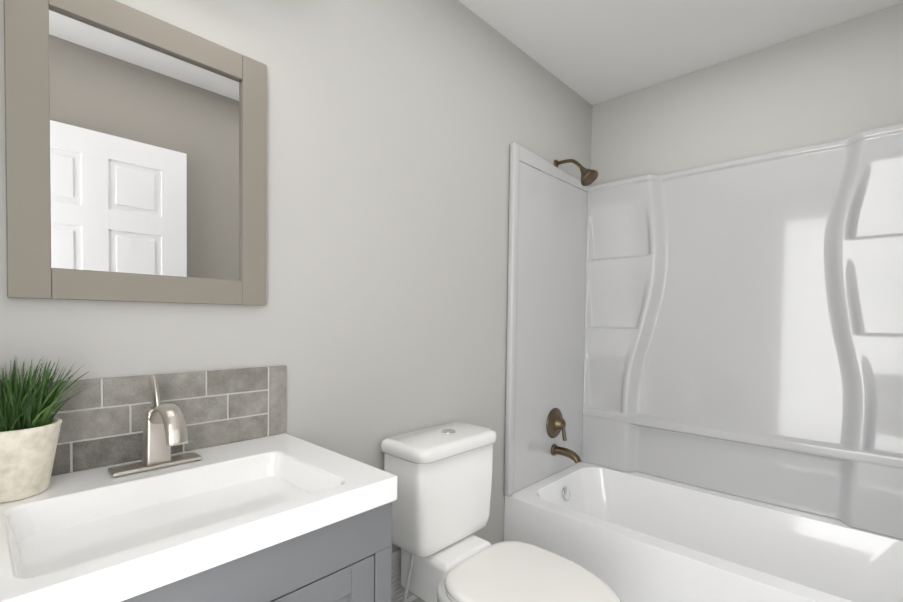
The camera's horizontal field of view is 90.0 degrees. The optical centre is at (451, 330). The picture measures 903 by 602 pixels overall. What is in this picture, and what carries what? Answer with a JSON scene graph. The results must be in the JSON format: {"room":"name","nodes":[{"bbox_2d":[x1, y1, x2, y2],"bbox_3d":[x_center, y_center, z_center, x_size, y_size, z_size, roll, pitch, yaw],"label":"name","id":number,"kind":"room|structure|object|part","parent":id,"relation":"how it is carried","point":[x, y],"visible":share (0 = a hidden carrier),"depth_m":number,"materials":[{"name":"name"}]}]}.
{"room":"bathroom","nodes":[
{"label":"bathroom","id":0,"kind":"room"},
{"bbox_2d":[0,0,591,601],"bbox_3d":[-0.215,-0.068,1.628,0.100,2.440,3.050,2,2,43],"label":"wall","id":1,"kind":"structure","parent":0,"point":[394,128],"depth_m":1.48,"materials":[{"name":"grey paint"}]},
{"bbox_2d":[3,0,266,305],"bbox_3d":[-0.672,-0.385,1.033,0.020,0.639,0.497,2,2,43],"label":"mirror","id":2,"kind":"object","parent":1,"relation":"attached to","point":[135,150],"visible":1,"depth_m":0.99,"materials":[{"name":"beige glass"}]},
{"bbox_3d":[-0.820,-0.383,0.875,0.020,0.639,0.062,2,2,43],"label":"frame","id":3,"kind":"part","parent":2,"relation":"part of","materials":[{"name":"brown"}]},
{"bbox_3d":[-0.676,-0.385,1.038,0.008,0.522,0.380,2,2,43],"label":"glass","id":4,"kind":"part","parent":2,"relation":"part of","materials":[{"name":"white"}]},
{"bbox_3d":[-0.668,-0.673,1.026,0.020,0.062,0.372,2,2,43],"label":"frame","id":5,"kind":"part","parent":2,"relation":"part of","materials":[{"name":"brown"}]},
{"bbox_3d":[-0.676,-0.097,1.041,0.020,0.062,0.372,2,2,43],"label":"frame","id":6,"kind":"part","parent":2,"relation":"part of","materials":[{"name":"brown"}]},
{"bbox_3d":[-0.524,-0.387,1.192,0.020,0.639,0.062,2,2,43],"label":"frame","id":7,"kind":"part","parent":2,"relation":"part of","materials":[{"name":"brown"}]},
{"bbox_2d":[391,549,417,601],"bbox_3d":[-0.202,0.891,1.595,0.017,0.215,0.360,2,2,43],"label":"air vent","id":8,"kind":"object","parent":1,"relation":"in","point":[397,591],"visible":0.25,"depth_m":1.60,"materials":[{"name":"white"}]},
{"bbox_2d":[554,159,597,185],"bbox_3d":[0.619,-0.796,2.249,0.227,0.163,0.092,2,2,43],"label":"shower head","id":9,"kind":"object","parent":1,"relation":"attached to","point":[589,176],"visible":1,"depth_m":2.21},
{"bbox_3d":[0.597,-0.830,2.269,0.145,0.072,0.017,2,2,43],"label":"arm","id":10,"kind":"part","parent":9,"relation":"part of"},
{"bbox_2d":[458,0,902,104],"bbox_3d":[0.395,-1.314,1.042,1.720,0.100,3.050,2,2,43],"label":"ceiling","id":11,"kind":"structure","parent":0,"point":[592,52],"depth_m":1.93,"materials":[{"name":"white paint"}]},
{"bbox_2d":[590,3,902,185],"bbox_3d":[1.384,-0.060,2.154,1.520,2.440,0.100,2,2,43],"label":"wall","id":12,"kind":"structure","parent":0,"point":[840,81],"depth_m":2.05,"materials":[{"name":"grey paint"}]},
{"bbox_2d":[504,123,902,539],"bbox_3d":[1.075,-0.027,1.825,1.517,1.602,0.800,2,2,43],"label":"tub surround","id":13,"kind":"object","parent":12,"relation":"attached to","point":[734,327],"visible":1,"depth_m":2.09,"materials":[{"name":"grey plastic"}]},
{"bbox_2d":[546,408,566,440],"bbox_3d":[0.561,0.482,2.320,0.075,0.161,0.156,2,2,43],"label":"tub valve","id":14,"kind":"object","parent":13,"relation":"attached to","point":[556,424],"visible":1,"depth_m":2.31,"materials":[{"name":"brown metal"}]},
{"bbox_3d":[0.576,0.521,2.307,0.034,0.084,0.017,2,2,43],"label":"lever","id":15,"kind":"part","parent":14,"relation":"part of","materials":[{"name":"brown metal"}]},
{"bbox_2d":[551,444,580,463],"bbox_3d":[0.588,0.627,2.298,0.153,0.074,0.060,2,2,43],"label":"tub spout","id":16,"kind":"object","parent":13,"relation":"attached to","point":[566,452],"visible":1,"depth_m":2.29,"materials":[{"name":"brown metal"}]},
{"bbox_3d":[0.360,1.225,1.110,1.720,0.100,3.050,2,2,43],"label":"floor","id":17,"kind":"structure","parent":0,"visible":0},
{"bbox_2d":[0,366,397,601],"bbox_3d":[-0.553,0.639,0.842,0.516,1.059,0.765,2,2,43],"label":"bathroom vanity","id":18,"kind":"object","parent":17,"relation":"on","point":[278,517],"visible":1,"depth_m":0.88,"materials":[{"name":"grey paint"}]},
{"bbox_2d":[0,357,95,502],"bbox_3d":[-0.767,0.173,0.801,0.206,0.251,0.249,2,2,43],"label":"potted plant","id":19,"kind":"object","parent":18,"relation":"on","point":[30,424],"visible":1,"depth_m":0.80,"materials":[{"name":"green plant"}]},
{"bbox_3d":[-0.797,0.233,0.821,0.136,0.128,0.136,2,2,43],"label":"pot","id":20,"kind":"part","parent":19,"relation":"part of","materials":[{"name":"ceramic"}]},
{"bbox_2d":[108,375,201,476],"bbox_3d":[-0.605,0.198,0.950,0.199,0.196,0.166,2,2,43],"label":"faucet","id":21,"kind":"object","parent":18,"relation":"on","point":[164,428],"visible":1,"depth_m":0.96,"materials":[{"name":"silver metal"}]},
{"bbox_3d":[-0.654,0.136,0.995,0.062,0.076,0.016,2,2,43],"label":"lever","id":22,"kind":"part","parent":21,"relation":"part of","materials":[{"name":"silver metal"}]},
{"bbox_3d":[-0.587,0.188,0.933,0.151,0.075,0.038,2,2,43],"label":"spout","id":23,"kind":"part","parent":21,"relation":"part of","materials":[{"name":"silver metal"}]},
{"bbox_3d":[-0.390,0.410,0.689,0.019,0.100,0.755,2,2,43],"label":"frame","id":24,"kind":"part","parent":18,"relation":"part of","materials":[{"name":"grey paint"}]},
{"bbox_3d":[-0.256,0.489,0.836,0.018,0.055,0.156,2,2,43],"label":"door rail","id":25,"kind":"part","parent":18,"relation":"part of","materials":[{"name":"grey paint"}]},
{"bbox_3d":[-0.263,0.738,0.846,0.009,0.534,0.247,2,2,43],"label":"door panel","id":26,"kind":"part","parent":18,"relation":"part of","materials":[{"name":"grey paint"}]},
{"bbox_3d":[-0.152,0.737,0.958,0.019,0.560,0.042,2,2,43],"label":"frame","id":27,"kind":"part","parent":18,"relation":"part of","materials":[{"name":"grey paint"}]},
{"bbox_2d":[381,422,620,601],"bbox_3d":[0.162,0.765,1.426,0.761,0.796,0.421,2,2,43],"label":"toilet","id":28,"kind":"object","parent":17,"relation":"on","point":[441,506],"visible":0.98,"depth_m":1.47,"materials":[{"name":"white ceramic"}]},
{"bbox_3d":[-0.035,0.574,1.615,0.193,0.322,0.384,2,2,43],"label":"tank","id":29,"kind":"part","parent":28,"relation":"part of","materials":[{"name":"white ceramic"}]},
{"bbox_3d":[-0.030,0.390,1.608,0.212,0.045,0.408,2,2,43],"label":"tank lid","id":30,"kind":"part","parent":28,"relation":"part of","materials":[{"name":"white ceramic"}]},
{"bbox_3d":[0.210,0.978,1.376,0.585,0.374,0.392,2,2,43],"label":"bowl","id":31,"kind":"part","parent":28,"relation":"part of","materials":[{"name":"white ceramic"}]},
{"bbox_3d":[0.252,0.782,1.334,0.495,0.018,0.402,2,2,43],"label":"seat","id":32,"kind":"part","parent":28,"relation":"part of","materials":[{"name":"white plastic"}]},
{"bbox_3d":[0.253,0.760,1.333,0.501,0.025,0.410,2,2,43],"label":"lid","id":33,"kind":"part","parent":28,"relation":"part of","materials":[{"name":"white plastic"}]},
{"bbox_2d":[504,461,902,601],"bbox_3d":[1.065,0.969,1.856,1.516,0.390,0.788,2,2,43],"label":"bathtub","id":34,"kind":"object","parent":17,"relation":"on","point":[633,536],"visible":0.81,"depth_m":1.86,"materials":[{"name":"white plastic"}]}
]}

